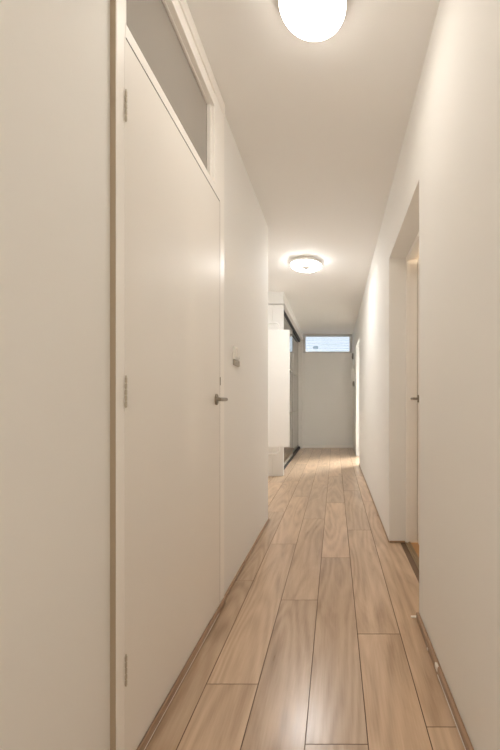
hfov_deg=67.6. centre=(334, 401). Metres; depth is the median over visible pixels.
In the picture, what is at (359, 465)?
baseboard
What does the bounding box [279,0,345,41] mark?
ceiling light
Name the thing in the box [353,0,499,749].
wall
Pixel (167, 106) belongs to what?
door
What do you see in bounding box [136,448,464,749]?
floor
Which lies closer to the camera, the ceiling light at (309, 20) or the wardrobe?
the ceiling light at (309, 20)
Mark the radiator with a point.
(278, 340)
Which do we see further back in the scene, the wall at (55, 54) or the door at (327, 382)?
the door at (327, 382)
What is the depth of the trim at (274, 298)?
5.23 m
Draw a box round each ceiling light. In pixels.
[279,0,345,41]
[291,256,320,271]
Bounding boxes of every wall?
[0,0,267,749]
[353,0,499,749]
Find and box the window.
[303,334,351,352]
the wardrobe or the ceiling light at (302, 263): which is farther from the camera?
the wardrobe
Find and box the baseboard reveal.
[389,541,404,542]
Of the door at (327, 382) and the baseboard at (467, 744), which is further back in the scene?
the door at (327, 382)
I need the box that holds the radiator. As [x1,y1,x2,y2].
[268,322,289,454]
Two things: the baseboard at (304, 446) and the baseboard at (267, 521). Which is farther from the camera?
the baseboard at (304, 446)
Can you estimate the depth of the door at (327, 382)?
8.00 m
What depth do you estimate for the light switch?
2.06 m
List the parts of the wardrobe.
panel, mirror pane, mirror pane, filler post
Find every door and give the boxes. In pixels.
[110,0,227,749]
[300,334,352,444]
[406,232,418,543]
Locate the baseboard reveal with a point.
(389, 541)
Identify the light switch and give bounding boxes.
[233,346,239,366]
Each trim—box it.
[268,292,302,339]
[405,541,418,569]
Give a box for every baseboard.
[224,518,269,598]
[303,445,352,447]
[359,465,388,541]
[411,612,473,749]
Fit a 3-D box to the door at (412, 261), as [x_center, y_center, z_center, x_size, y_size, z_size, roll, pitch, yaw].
[0.575,-0.038,2.155,0.119,2.116,1.030,0,0,0]
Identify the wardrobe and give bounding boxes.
[268,305,302,475]
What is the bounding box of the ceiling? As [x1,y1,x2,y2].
[186,0,439,333]
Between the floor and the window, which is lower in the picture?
the floor
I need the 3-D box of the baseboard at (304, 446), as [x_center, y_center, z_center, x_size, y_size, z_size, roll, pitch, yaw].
[-0.163,0.993,7.994,1.115,0.055,0.012,0,0,0]
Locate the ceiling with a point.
(318, 128)

